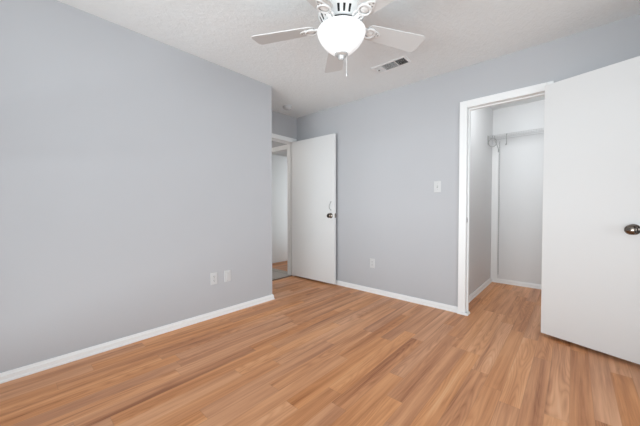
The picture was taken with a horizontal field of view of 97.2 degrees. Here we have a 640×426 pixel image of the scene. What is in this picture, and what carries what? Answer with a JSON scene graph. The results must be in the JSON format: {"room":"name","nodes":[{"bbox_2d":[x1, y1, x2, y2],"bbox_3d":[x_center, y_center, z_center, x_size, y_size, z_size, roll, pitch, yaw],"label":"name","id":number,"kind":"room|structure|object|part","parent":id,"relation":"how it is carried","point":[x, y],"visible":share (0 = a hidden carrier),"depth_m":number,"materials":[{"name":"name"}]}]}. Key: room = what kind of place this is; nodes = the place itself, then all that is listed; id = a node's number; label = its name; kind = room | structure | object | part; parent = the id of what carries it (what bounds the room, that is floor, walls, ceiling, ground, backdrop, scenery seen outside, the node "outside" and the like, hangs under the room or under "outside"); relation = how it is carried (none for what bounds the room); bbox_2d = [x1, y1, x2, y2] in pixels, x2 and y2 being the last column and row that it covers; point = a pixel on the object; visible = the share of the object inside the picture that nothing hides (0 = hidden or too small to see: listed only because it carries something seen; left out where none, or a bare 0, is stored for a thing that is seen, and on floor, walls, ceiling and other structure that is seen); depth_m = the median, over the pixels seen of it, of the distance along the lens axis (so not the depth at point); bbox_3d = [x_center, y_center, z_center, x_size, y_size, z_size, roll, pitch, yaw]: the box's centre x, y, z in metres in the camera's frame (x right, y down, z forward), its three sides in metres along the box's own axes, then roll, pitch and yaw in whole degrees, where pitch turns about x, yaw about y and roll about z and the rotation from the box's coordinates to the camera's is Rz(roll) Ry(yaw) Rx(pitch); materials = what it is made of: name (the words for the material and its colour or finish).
{"room":"empty bedroom","nodes":[
{"label":"empty bedroom","id":0,"kind":"room"},
{"bbox_2d":[0,0,271,372],"bbox_3d":[-1.573,-0.201,2.196,0.130,2.440,2.914,1,2,42],"label":"wall","id":1,"kind":"structure","parent":0,"point":[136,168],"depth_m":2.13,"materials":[{"name":"grey paint"}]},
{"bbox_2d":[0,294,274,383],"bbox_3d":[-1.705,0.985,2.433,0.650,0.058,2.814,1,2,42],"label":"baseboard","id":2,"kind":"structure","parent":1,"relation":"attached to","point":[13,374],"depth_m":2.14,"materials":[{"name":"white wood"}]},
{"bbox_2d":[210,272,216,284],"bbox_3d":[-1.023,0.632,2.723,0.009,0.115,0.070,1,2,42],"label":"wall outlet","id":3,"kind":"object","parent":1,"relation":"attached to","point":[213,276],"visible":1,"depth_m":2.72,"materials":[{"name":"white plastic"}]},
{"bbox_2d":[224,270,230,281],"bbox_3d":[-0.926,0.630,2.830,0.009,0.115,0.070,1,2,42],"label":"wall plate","id":4,"kind":"object","parent":1,"relation":"attached to","point":[227,273],"visible":1,"depth_m":2.82,"materials":[{"name":"white plastic"}]},
{"bbox_2d":[272,141,286,147],"bbox_3d":[-0.740,-0.258,4.877,0.980,2.440,0.120,1,2,42],"label":"wall","id":5,"kind":"structure","parent":0,"point":[274,144],"depth_m":4.77,"materials":[{"name":"grey paint"}]},
{"bbox_2d":[272,145,286,153],"bbox_3d":[-0.742,-0.077,4.871,0.880,2.080,0.138,1,2,42],"label":"door frame","id":6,"kind":"structure","parent":5,"relation":"attached to","point":[283,148],"depth_m":4.73,"materials":[{"name":"white wood"}]},
{"bbox_2d":[272,155,286,262],"bbox_3d":[-0.729,-0.075,5.452,0.035,2.022,0.766,1,2,42],"label":"door","id":7,"kind":"structure","parent":5,"relation":"in","point":[279,163],"depth_m":5.38,"materials":[{"name":"paint glass"},{"name":"white metal frame"}]},
{"bbox_2d":[272,110,296,138],"bbox_3d":[-1.115,-0.231,3.639,0.115,2.440,2.136,1,2,42],"label":"wall","id":8,"kind":"structure","parent":0,"point":[282,124],"depth_m":4.18,"materials":[{"name":"grey paint"}]},
{"bbox_2d":[272,133,296,275],"bbox_3d":[-0.733,-0.076,4.069,0.151,2.111,0.956,1,2,42],"label":"door frame","id":9,"kind":"structure","parent":8,"relation":"attached to","point":[277,138],"depth_m":4.37,"materials":[{"name":"white wood"}]},
{"bbox_2d":[292,133,335,283],"bbox_3d":[-0.114,-0.056,4.047,0.834,2.022,0.136,1,2,40],"label":"door","id":10,"kind":"structure","parent":9,"relation":"attached to","point":[313,159],"depth_m":4.01,"materials":[{"name":"white wood"}]},
{"bbox_2d":[0,261,639,425],"bbox_3d":[-0.205,1.041,3.464,6.940,0.103,6.590,1,2,42],"label":"floor","id":11,"kind":"structure","parent":0,"point":[317,353],"depth_m":1.81,"materials":[{"name":"brown wood"}]},
{"bbox_2d":[57,0,639,155],"bbox_3d":[-0.205,-1.507,3.410,6.940,0.120,6.590,1,2,42],"label":"ceiling","id":12,"kind":"structure","parent":0,"point":[458,34],"depth_m":2.23,"materials":[{"name":"white paint"}]},
{"bbox_2d":[283,105,291,109],"bbox_3d":[-0.445,-1.436,3.862,0.132,0.041,0.132,1,2,42],"label":"smoke detector","id":13,"kind":"object","parent":12,"relation":"attached to","point":[285,107],"visible":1,"depth_m":3.83,"materials":[{"name":"grey plastic"}]},
{"bbox_2d":[251,0,424,76],"bbox_3d":[0.134,-1.133,1.741,1.159,0.558,1.155,1,2,42],"label":"ceiling fan","id":14,"kind":"object","parent":12,"relation":"hanging from","point":[341,31],"visible":1,"depth_m":1.72,"materials":[{"name":"white metal"}]},
{"bbox_3d":[-0.238,-1.176,1.872,0.423,0.006,0.154,0,12,16],"label":"blade","id":15,"kind":"part","parent":14,"relation":"part of","materials":[{"name":"white laminate"}]},
{"bbox_3d":[-0.080,-1.167,1.446,0.154,0.006,0.423,14,9,33],"label":"blade","id":16,"kind":"part","parent":14,"relation":"part of","materials":[{"name":"white wood"}]},
{"bbox_3d":[0.118,-1.182,2.154,0.154,0.006,0.423,-11,2,-2],"label":"blade","id":17,"kind":"part","parent":14,"relation":"part of","materials":[{"name":"white laminate"}]},
{"bbox_3d":[0.134,-1.212,1.767,0.244,0.061,0.244,1,2,42],"label":"motor","id":18,"kind":"part","parent":14,"relation":"part of","materials":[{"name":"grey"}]},
{"bbox_3d":[0.134,-1.067,1.770,0.302,0.159,0.302,1,2,42],"label":"lamp shade","id":19,"kind":"part","parent":14,"relation":"part of","materials":[{"name":"white glass"}]},
{"bbox_3d":[0.374,-1.168,1.465,0.154,0.006,0.423,13,-7,-38],"label":"blade","id":20,"kind":"part","parent":14,"relation":"part of","materials":[{"name":"white wood"}]},
{"bbox_3d":[0.496,-1.177,1.903,0.423,0.006,0.154,0,-10,-20],"label":"blade","id":21,"kind":"part","parent":14,"relation":"part of","materials":[{"name":"white laminate"}]},
{"bbox_2d":[371,56,411,73],"bbox_3d":[0.686,-1.423,2.732,0.350,0.018,0.152,1,2,42],"label":"ceiling vent","id":22,"kind":"object","parent":12,"relation":"in","point":[403,60],"visible":1,"depth_m":2.72,"materials":[{"name":"white metal"}]},
{"bbox_2d":[297,14,639,306],"bbox_3d":[1.153,-0.220,3.116,4.190,2.440,0.114,1,2,42],"label":"wall","id":23,"kind":"structure","parent":0,"point":[392,146],"depth_m":3.12,"materials":[{"name":"grey paint"}]},
{"bbox_2d":[370,258,374,267],"bbox_3d":[0.649,0.624,3.504,0.070,0.115,0.009,1,2,42],"label":"wall outlet","id":24,"kind":"object","parent":23,"relation":"attached to","point":[372,261],"visible":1,"depth_m":3.50,"materials":[{"name":"grey plastic"}]},
{"bbox_2d":[335,280,469,315],"bbox_3d":[0.560,0.961,3.609,2.453,0.058,0.090,1,2,42],"label":"baseboard","id":25,"kind":"structure","parent":23,"relation":"attached to","point":[442,306],"depth_m":3.22,"materials":[{"name":"white wood"}]},
{"bbox_2d":[434,181,440,191],"bbox_3d":[1.229,-0.276,2.959,0.072,0.118,0.019,1,2,42],"label":"light switch","id":26,"kind":"object","parent":23,"relation":"attached to","point":[437,184],"visible":1,"depth_m":2.96,"materials":[{"name":"grey plastic"}]},
{"bbox_2d":[458,81,553,312],"bbox_3d":[1.693,-0.041,2.624,0.717,2.103,0.132,1,2,42],"label":"door frame","id":27,"kind":"structure","parent":23,"relation":"attached to","point":[538,90],"depth_m":2.78,"materials":[{"name":"white wood"}]},
{"bbox_2d":[541,56,639,364],"bbox_3d":[1.976,-0.019,2.082,0.164,2.027,0.580,-1,1,-30],"label":"door","id":28,"kind":"structure","parent":23,"relation":"in","point":[590,285],"depth_m":2.05,"materials":[{"name":"white wood"}]},
{"bbox_3d":[2.054,0.110,1.858,0.072,0.073,0.073,-1,1,-30],"label":"knob","id":29,"kind":"part","parent":28,"relation":"part of","materials":[{"name":"grey metal"}]},
{"bbox_2d":[469,107,492,294],"bbox_3d":[1.953,-0.230,3.551,0.110,2.440,1.600,1,2,42],"label":"wall","id":30,"kind":"structure","parent":0,"point":[481,119],"depth_m":3.53,"materials":[{"name":"white paint"}]},
{"bbox_2d":[492,100,544,284],"bbox_3d":[3.134,-0.228,3.486,1.735,2.440,0.120,1,2,42],"label":"wall","id":31,"kind":"structure","parent":0,"point":[522,158],"depth_m":3.79,"materials":[{"name":"white paint"}]},
{"bbox_2d":[491,145,498,277],"bbox_3d":[2.471,-0.013,3.991,0.080,1.872,0.018,1,2,42],"label":"trim","id":32,"kind":"structure","parent":31,"relation":"attached to","point":[495,154],"depth_m":3.98,"materials":[{"name":"white wood"}]},
{"bbox_2d":[469,278,540,302],"bbox_3d":[2.599,0.975,2.915,1.735,0.058,1.480,1,2,42],"label":"baseboard","id":33,"kind":"structure","parent":31,"relation":"attached to","point":[482,287],"depth_m":3.76,"materials":[{"name":"white wood"}]},
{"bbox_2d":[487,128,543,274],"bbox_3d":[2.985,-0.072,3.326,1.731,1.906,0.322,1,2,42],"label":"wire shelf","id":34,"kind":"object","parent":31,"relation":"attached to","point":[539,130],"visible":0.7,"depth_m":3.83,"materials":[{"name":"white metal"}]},
{"bbox_3d":[2.887,-0.980,3.195,1.727,0.007,0.007,1,2,42],"label":"rail","id":35,"kind":"part","parent":34,"relation":"part of","materials":[{"name":"white metal"}]}
]}

